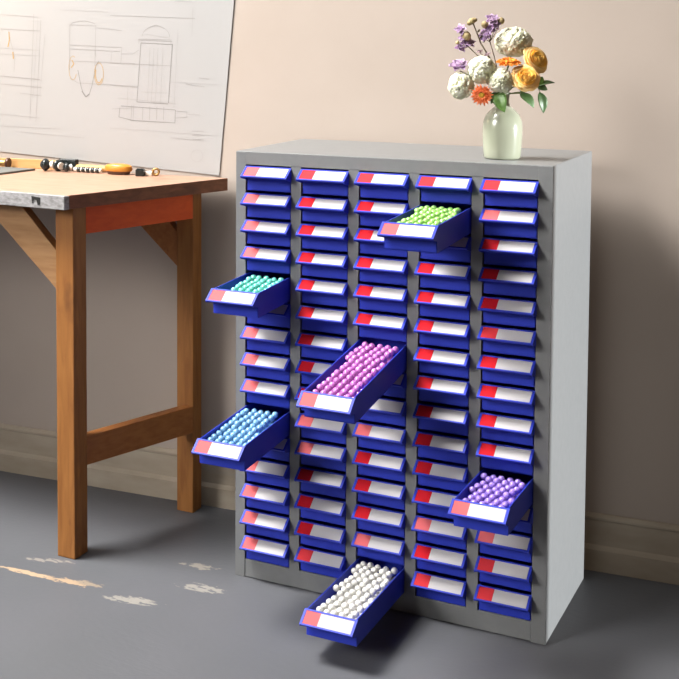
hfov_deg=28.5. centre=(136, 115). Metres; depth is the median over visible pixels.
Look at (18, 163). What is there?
wooden lath
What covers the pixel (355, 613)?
bead
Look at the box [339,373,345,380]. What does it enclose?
bead
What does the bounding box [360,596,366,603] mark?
bead
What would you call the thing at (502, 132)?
flower vase
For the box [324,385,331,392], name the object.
bead
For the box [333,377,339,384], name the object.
bead
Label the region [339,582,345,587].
bead
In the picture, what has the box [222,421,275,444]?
heap
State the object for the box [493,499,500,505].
bead
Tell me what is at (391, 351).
bead
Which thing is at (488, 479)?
bead
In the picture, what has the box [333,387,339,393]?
bead
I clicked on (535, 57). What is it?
rose
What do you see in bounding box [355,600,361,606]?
bead
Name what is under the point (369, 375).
bead
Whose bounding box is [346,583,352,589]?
bead
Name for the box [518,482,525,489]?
bead
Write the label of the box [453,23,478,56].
sprig
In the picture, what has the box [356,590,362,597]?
bead
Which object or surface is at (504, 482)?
bead
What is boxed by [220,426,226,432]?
bead
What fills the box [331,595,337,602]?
bead
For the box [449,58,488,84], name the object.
bloom
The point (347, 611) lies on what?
bead
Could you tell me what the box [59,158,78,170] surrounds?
wedge
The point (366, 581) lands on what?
bead
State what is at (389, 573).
bead
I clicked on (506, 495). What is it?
bead
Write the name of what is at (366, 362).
bead
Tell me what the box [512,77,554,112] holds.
leaf spray
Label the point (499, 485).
bead
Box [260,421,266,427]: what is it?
bead
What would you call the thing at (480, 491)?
bead
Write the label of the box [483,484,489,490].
bead
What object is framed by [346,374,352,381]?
bead
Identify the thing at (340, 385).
bead
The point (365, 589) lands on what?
bead
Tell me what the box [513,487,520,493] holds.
bead
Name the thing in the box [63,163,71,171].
resin bobbin
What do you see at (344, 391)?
bead
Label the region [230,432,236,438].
bead
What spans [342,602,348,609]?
bead
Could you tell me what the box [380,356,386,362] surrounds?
bead
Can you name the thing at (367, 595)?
bead
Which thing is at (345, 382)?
bead
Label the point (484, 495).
bead
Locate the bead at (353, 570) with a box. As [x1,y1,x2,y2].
[351,568,357,573]
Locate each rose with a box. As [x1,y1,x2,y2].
[508,64,540,91]
[523,46,547,73]
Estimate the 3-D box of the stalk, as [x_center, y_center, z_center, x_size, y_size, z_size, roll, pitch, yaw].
[0.702,-0.084,2.633,0.075,0.226,0.015,1,4,16]
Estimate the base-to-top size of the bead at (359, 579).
0.014 m
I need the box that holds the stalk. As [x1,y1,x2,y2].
[467,18,490,58]
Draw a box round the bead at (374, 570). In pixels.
[371,567,377,573]
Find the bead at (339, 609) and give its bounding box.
[336,607,343,613]
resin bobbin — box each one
[40,158,53,170]
[53,160,63,170]
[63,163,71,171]
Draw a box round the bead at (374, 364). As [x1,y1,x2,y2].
[371,361,377,367]
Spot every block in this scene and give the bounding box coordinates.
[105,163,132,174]
[135,168,144,175]
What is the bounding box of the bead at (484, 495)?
[481,493,487,500]
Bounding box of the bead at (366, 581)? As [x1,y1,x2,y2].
[363,578,369,584]
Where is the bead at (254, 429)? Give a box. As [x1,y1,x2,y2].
[252,427,257,433]
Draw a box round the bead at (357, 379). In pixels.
[354,376,360,382]
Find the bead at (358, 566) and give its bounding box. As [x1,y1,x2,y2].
[355,564,361,570]
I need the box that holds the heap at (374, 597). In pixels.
[323,573,395,619]
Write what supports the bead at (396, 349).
on the heap at (392, 356)
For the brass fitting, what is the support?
on the wooden table
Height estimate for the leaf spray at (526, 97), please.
0.087 m
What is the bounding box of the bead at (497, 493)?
[494,490,501,497]
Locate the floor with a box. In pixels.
[0,471,678,678]
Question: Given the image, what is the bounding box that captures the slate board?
[0,167,34,174]
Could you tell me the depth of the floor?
2.65 m
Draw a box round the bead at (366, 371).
[362,368,369,374]
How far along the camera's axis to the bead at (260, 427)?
2.72 m
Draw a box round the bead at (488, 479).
[485,476,492,483]
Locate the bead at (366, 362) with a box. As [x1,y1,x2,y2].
[364,360,370,366]
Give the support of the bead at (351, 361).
on the heap at (392, 356)
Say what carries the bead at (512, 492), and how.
on the heap at (516, 495)
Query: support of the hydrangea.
in the flower vase
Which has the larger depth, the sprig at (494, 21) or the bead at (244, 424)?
the bead at (244, 424)
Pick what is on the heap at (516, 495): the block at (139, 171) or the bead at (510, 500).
the bead at (510, 500)
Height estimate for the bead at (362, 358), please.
0.014 m
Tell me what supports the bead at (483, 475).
on the heap at (516, 495)
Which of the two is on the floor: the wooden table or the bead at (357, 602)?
the wooden table
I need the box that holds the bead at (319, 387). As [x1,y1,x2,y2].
[316,384,323,390]
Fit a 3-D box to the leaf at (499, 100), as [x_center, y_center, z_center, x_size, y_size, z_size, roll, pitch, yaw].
[0.726,-0.010,2.605,0.032,0.082,0.051,2,4,30]
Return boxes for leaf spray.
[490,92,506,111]
[509,90,533,107]
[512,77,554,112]
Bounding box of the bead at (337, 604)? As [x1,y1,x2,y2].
[334,601,340,607]
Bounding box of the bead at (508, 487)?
[505,485,511,491]
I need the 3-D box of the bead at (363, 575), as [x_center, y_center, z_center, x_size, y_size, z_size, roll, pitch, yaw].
[0.462,0.938,2.654,0.014,0.014,0.014,2,4,30]
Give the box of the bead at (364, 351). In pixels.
[360,348,366,354]
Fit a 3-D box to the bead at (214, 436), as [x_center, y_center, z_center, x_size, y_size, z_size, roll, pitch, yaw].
[0.159,0.663,2.690,0.014,0.014,0.014,2,4,30]
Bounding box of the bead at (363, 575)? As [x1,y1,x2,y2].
[361,573,367,578]
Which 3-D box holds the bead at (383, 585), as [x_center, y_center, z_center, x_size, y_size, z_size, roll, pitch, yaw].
[0.494,0.942,2.615,0.014,0.014,0.014,2,4,30]
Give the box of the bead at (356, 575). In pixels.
[353,572,359,578]
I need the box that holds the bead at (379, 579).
[377,577,382,583]
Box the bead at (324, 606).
[320,603,327,609]
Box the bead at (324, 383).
[321,381,327,387]
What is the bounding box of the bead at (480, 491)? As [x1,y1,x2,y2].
[477,488,484,495]
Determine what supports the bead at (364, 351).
on the heap at (392, 356)
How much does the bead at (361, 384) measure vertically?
0.014 m
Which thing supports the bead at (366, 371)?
on the heap at (392, 356)
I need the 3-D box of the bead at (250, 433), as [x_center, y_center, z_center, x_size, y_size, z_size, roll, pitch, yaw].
[0.234,0.657,2.690,0.014,0.014,0.014,2,4,30]
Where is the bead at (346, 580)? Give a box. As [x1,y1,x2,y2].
[344,578,350,583]
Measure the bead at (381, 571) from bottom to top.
0.014 m
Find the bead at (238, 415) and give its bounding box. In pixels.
[235,413,241,419]
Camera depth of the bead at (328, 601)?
2.54 m
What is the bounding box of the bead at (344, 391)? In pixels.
[341,388,347,395]
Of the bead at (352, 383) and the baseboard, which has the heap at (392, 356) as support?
the bead at (352, 383)
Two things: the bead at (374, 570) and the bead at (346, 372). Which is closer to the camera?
the bead at (346, 372)
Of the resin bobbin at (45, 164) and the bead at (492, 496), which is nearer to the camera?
the bead at (492, 496)
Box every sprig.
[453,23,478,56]
[476,50,491,55]
[479,14,504,68]
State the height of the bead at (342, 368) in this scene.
0.014 m
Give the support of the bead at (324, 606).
on the heap at (374, 597)
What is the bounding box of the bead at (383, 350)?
[381,347,387,353]
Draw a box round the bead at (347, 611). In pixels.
[344,608,350,615]
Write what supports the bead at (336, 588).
on the heap at (374, 597)
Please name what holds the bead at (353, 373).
on the heap at (392, 356)
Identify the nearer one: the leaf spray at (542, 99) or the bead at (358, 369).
the bead at (358, 369)
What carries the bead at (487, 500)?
on the heap at (516, 495)
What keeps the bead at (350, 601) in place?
on the heap at (374, 597)
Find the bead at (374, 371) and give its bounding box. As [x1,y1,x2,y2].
[371,368,377,375]
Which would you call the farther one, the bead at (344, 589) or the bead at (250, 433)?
the bead at (250, 433)
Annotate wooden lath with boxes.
[0,158,55,169]
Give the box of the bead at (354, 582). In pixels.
[351,579,357,586]
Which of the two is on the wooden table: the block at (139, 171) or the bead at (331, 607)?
the block at (139, 171)
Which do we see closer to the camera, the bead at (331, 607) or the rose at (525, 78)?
the bead at (331, 607)
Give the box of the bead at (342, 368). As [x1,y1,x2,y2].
[339,365,346,371]
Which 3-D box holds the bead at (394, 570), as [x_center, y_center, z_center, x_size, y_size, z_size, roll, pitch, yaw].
[0.529,0.935,2.684,0.014,0.014,0.014,2,4,30]
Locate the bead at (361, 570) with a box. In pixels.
[359,568,364,574]
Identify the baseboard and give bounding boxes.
[0,423,678,584]
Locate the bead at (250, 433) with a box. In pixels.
[247,431,253,437]
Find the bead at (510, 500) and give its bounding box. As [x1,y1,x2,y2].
[508,498,514,504]
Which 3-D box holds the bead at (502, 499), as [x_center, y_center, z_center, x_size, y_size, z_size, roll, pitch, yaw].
[0.688,0.724,2.459,0.014,0.014,0.014,2,4,30]
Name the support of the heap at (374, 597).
in the base cabinet
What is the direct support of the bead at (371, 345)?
on the heap at (392, 356)
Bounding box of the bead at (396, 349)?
[392,346,398,352]
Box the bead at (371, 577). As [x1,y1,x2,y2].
[369,575,375,581]
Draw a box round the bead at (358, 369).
[355,366,361,373]
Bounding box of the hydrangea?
[494,27,533,69]
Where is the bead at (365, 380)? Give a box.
[362,377,369,383]
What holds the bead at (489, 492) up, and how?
on the heap at (516, 495)
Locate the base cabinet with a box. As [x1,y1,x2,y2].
[191,139,591,646]
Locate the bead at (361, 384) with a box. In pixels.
[357,382,363,388]
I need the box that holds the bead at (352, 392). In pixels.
[349,389,356,396]
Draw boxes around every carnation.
[448,72,474,99]
[467,56,495,83]
[488,68,511,92]
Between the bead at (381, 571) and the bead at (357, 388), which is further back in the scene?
the bead at (381, 571)
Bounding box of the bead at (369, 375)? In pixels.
[366,373,372,379]
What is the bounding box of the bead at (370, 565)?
[367,562,373,568]
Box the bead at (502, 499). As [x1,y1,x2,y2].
[499,496,505,503]
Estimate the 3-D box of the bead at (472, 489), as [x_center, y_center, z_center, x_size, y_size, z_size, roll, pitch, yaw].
[0.643,0.719,2.506,0.014,0.014,0.014,2,4,30]
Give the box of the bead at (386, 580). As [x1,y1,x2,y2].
[383,578,389,584]
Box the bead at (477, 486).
[474,483,481,489]
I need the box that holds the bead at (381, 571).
[379,569,385,575]
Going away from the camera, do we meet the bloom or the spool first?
the bloom
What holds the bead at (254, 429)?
on the heap at (271, 422)
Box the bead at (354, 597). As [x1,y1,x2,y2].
[352,595,358,601]
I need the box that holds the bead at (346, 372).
[343,369,349,375]
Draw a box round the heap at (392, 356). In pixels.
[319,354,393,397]
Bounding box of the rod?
[73,167,101,172]
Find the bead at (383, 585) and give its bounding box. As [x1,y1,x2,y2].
[380,582,386,589]
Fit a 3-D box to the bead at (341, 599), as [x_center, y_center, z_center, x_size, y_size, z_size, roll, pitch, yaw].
[0.402,0.950,2.559,0.014,0.014,0.014,2,4,30]
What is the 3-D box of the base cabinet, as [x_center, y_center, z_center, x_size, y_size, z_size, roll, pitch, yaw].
[0.515,0.553,2.699,0.669,0.937,0.679,2,4,30]
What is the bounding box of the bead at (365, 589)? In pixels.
[362,587,368,593]
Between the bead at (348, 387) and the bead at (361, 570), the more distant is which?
the bead at (361, 570)
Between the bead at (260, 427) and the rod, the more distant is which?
the rod
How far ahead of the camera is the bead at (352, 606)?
2.52 m
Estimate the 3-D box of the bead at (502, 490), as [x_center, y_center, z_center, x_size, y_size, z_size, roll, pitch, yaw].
[0.700,0.717,2.495,0.014,0.014,0.014,2,4,30]
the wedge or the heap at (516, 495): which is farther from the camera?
the wedge
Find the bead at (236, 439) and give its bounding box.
[233,437,239,443]
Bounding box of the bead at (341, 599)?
[338,596,345,603]
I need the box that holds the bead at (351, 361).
[348,358,354,364]
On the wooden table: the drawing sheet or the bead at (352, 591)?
the drawing sheet
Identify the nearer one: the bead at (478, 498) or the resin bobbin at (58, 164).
the bead at (478, 498)
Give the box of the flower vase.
[482,92,522,159]
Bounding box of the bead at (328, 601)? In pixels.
[326,598,332,604]
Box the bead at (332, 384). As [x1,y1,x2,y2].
[329,382,335,388]
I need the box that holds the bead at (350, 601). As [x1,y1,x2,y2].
[347,599,354,604]
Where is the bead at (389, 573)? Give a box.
[386,571,391,577]
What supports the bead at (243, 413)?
on the heap at (271, 422)
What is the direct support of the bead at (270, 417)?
on the heap at (271, 422)
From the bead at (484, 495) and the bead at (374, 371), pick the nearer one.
the bead at (484, 495)
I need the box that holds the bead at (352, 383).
[350,380,356,387]
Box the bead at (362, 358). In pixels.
[359,356,365,362]
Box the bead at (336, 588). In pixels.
[333,584,339,591]
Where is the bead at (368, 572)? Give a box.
[365,570,371,576]
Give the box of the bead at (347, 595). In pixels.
[344,592,350,598]
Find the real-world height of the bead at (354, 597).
0.014 m
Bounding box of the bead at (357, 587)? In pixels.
[355,585,361,591]
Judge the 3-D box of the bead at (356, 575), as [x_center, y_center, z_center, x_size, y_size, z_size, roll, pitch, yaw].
[0.448,0.939,2.663,0.014,0.014,0.014,2,4,30]
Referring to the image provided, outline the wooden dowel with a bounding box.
[75,164,106,171]
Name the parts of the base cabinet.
drawer, drawer, drawer, drawer, drawer, drawer, drawer, drawer, drawer, drawer, drawer, drawer, drawer, drawer, drawer, drawer, drawer, drawer, drawer, drawer, drawer, drawer, drawer, drawer, drawer, drawer, drawer, drawer, drawer, drawer, drawer, drawer, drawer, drawer, drawer, drawer, drawer, drawer, drawer, drawer, drawer, drawer, drawer, kick panel, drawer, drawer, drawer, drawer, drawer, drawer, drawer, drawer, drawer, drawer, drawer, drawer, drawer, drawer, drawer, drawer, drawer, drawer, drawer, drawer, drawer, drawer, drawer, drawer, drawer, drawer, drawer, drawer, drawer, drawer, drawer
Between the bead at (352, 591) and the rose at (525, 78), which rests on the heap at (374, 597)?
the bead at (352, 591)
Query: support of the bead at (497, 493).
on the heap at (516, 495)
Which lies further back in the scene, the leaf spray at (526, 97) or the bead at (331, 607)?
the leaf spray at (526, 97)
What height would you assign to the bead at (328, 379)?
0.014 m
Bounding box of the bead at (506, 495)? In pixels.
[503,492,510,498]
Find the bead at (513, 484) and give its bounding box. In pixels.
[509,481,516,488]
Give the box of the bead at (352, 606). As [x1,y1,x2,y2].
[349,603,355,610]
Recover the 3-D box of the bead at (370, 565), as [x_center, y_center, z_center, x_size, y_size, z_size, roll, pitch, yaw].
[0.484,0.934,2.709,0.014,0.014,0.014,2,4,30]
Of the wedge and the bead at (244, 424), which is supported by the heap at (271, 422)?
the bead at (244, 424)
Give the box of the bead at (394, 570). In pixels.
[391,567,397,573]
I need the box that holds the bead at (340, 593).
[337,590,343,596]
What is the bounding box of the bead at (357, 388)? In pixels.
[353,385,360,391]
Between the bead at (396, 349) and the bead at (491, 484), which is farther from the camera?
the bead at (396, 349)
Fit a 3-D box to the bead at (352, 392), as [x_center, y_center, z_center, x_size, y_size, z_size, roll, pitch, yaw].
[0.406,0.522,2.457,0.014,0.014,0.014,2,4,30]
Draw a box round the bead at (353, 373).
[350,370,356,377]
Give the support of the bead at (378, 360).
on the heap at (392, 356)
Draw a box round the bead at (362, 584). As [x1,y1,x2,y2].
[359,582,365,588]
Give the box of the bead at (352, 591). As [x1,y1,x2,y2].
[349,589,355,595]
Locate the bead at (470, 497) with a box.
[468,494,474,500]
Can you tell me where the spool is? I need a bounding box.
[0,158,11,166]
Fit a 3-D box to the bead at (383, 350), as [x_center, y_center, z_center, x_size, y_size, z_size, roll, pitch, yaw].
[0.500,0.477,2.643,0.014,0.014,0.014,2,4,30]
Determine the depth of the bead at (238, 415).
2.78 m
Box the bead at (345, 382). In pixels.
[342,379,348,385]
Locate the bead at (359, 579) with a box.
[356,577,362,583]
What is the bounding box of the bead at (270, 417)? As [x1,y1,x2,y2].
[268,415,274,420]
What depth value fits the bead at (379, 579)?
2.63 m
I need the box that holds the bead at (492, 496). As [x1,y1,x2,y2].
[489,494,496,501]
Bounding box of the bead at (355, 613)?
[352,610,358,617]
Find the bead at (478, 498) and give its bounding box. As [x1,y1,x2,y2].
[475,495,482,502]
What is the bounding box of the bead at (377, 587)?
[374,585,380,591]
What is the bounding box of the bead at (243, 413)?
[240,410,245,416]
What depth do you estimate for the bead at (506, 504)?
2.43 m
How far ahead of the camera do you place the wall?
3.00 m
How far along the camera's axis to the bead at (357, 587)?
2.60 m
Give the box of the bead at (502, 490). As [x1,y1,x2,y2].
[499,487,506,493]
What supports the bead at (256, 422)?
on the heap at (271, 422)
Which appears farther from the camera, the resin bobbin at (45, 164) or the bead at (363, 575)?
the resin bobbin at (45, 164)
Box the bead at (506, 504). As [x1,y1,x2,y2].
[502,501,508,507]
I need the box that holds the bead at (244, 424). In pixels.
[242,422,247,428]
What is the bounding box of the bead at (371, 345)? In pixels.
[368,343,374,349]
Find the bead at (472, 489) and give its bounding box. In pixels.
[469,486,475,493]
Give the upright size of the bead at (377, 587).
0.014 m
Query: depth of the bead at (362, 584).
2.61 m
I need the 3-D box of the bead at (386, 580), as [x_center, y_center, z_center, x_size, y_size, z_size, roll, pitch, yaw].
[0.503,0.939,2.630,0.014,0.014,0.014,2,4,30]
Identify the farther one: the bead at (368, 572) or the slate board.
the slate board
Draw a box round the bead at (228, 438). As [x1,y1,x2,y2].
[225,435,231,441]
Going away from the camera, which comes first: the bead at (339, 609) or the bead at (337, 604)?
the bead at (339, 609)
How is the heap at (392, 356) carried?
in the base cabinet
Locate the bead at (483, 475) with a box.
[481,473,487,479]
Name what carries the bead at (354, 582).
on the heap at (374, 597)
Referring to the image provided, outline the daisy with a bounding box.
[471,84,492,105]
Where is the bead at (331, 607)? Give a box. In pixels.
[328,604,334,610]
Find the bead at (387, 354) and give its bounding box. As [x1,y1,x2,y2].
[384,351,390,357]
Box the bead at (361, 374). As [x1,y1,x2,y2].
[358,372,365,379]
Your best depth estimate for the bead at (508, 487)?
2.50 m
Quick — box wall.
[0,0,678,524]
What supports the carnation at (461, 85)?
in the flower vase
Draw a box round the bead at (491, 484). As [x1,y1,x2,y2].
[489,482,495,488]
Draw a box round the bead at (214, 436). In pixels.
[211,434,217,440]
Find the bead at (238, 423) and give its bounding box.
[234,420,240,426]
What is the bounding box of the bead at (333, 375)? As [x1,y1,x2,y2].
[331,372,337,378]
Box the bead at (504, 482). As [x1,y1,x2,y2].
[502,480,508,486]
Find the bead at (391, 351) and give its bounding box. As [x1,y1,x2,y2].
[388,349,394,355]
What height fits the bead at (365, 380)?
0.014 m
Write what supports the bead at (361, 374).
on the heap at (392, 356)
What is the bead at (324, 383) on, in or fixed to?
on the heap at (392, 356)
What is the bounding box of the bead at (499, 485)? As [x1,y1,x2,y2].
[496,483,503,489]
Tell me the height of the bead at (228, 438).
0.014 m
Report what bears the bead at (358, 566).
on the heap at (374, 597)
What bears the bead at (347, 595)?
on the heap at (374, 597)
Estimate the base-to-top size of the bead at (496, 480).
0.014 m
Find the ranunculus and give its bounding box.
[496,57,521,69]
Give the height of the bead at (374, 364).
0.014 m
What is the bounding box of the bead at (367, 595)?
[364,593,370,599]
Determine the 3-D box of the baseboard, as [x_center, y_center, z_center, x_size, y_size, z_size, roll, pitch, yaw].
[0.401,0.927,3.192,6.018,0.128,0.012,2,4,26]
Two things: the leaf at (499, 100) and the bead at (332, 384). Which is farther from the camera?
the leaf at (499, 100)
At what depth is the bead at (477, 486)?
2.52 m
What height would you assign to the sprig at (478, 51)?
0.162 m
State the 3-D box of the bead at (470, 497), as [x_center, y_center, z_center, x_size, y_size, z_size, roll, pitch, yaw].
[0.632,0.724,2.468,0.014,0.014,0.014,2,4,30]
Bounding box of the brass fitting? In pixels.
[145,168,159,175]
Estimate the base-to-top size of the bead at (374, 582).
0.014 m
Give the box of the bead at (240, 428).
[238,426,244,432]
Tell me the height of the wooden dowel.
0.018 m
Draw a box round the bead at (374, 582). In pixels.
[372,580,378,586]
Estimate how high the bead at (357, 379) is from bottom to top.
0.014 m
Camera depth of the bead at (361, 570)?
2.67 m
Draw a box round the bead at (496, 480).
[493,478,499,484]
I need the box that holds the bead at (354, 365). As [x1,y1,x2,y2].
[351,363,357,369]
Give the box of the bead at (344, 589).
[341,586,347,593]
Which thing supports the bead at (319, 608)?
on the heap at (374, 597)
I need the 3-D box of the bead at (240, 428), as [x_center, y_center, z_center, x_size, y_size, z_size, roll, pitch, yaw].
[0.218,0.654,2.723,0.014,0.014,0.014,2,4,30]
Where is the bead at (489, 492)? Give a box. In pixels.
[486,489,492,495]
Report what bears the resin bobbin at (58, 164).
on the wooden table
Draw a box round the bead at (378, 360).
[375,358,381,364]
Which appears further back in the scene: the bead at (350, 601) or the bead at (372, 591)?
the bead at (372, 591)
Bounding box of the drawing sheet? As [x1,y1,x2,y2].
[0,0,233,174]
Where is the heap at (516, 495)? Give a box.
[476,483,521,505]
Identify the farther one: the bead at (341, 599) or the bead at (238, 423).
the bead at (238, 423)
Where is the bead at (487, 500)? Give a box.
[485,498,491,504]
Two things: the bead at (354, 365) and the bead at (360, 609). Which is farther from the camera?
the bead at (354, 365)
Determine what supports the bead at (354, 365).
on the heap at (392, 356)
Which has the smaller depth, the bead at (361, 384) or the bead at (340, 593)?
the bead at (361, 384)
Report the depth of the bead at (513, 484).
2.52 m
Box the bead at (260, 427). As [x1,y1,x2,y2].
[256,424,262,430]
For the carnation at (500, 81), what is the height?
0.126 m
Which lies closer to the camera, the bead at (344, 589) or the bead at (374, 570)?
the bead at (344, 589)
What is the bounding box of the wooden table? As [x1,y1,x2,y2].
[0,169,227,558]
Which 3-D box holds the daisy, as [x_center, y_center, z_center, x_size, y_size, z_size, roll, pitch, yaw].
[0.707,-0.016,2.602,0.085,0.094,0.028,-2,4,-22]
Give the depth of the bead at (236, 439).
2.66 m
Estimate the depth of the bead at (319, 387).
2.49 m
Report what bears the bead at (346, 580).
on the heap at (374, 597)
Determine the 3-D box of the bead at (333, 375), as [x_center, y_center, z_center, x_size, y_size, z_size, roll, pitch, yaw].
[0.383,0.506,2.536,0.014,0.014,0.014,2,4,30]
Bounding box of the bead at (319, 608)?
[316,606,322,611]
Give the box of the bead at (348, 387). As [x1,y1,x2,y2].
[345,384,351,391]
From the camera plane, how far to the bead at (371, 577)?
2.64 m
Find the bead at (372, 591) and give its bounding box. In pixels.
[369,588,376,594]
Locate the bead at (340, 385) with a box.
[337,382,344,389]
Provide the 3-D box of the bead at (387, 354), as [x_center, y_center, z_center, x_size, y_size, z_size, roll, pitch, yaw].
[0.502,0.480,2.619,0.014,0.014,0.014,2,4,30]
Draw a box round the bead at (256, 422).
[253,419,259,425]
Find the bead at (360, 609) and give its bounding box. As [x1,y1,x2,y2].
[357,606,363,612]
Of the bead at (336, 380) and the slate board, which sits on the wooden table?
the slate board
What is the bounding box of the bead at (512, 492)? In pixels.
[509,489,516,495]
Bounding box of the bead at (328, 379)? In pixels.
[326,377,332,383]
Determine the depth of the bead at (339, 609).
2.52 m
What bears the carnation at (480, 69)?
in the flower vase

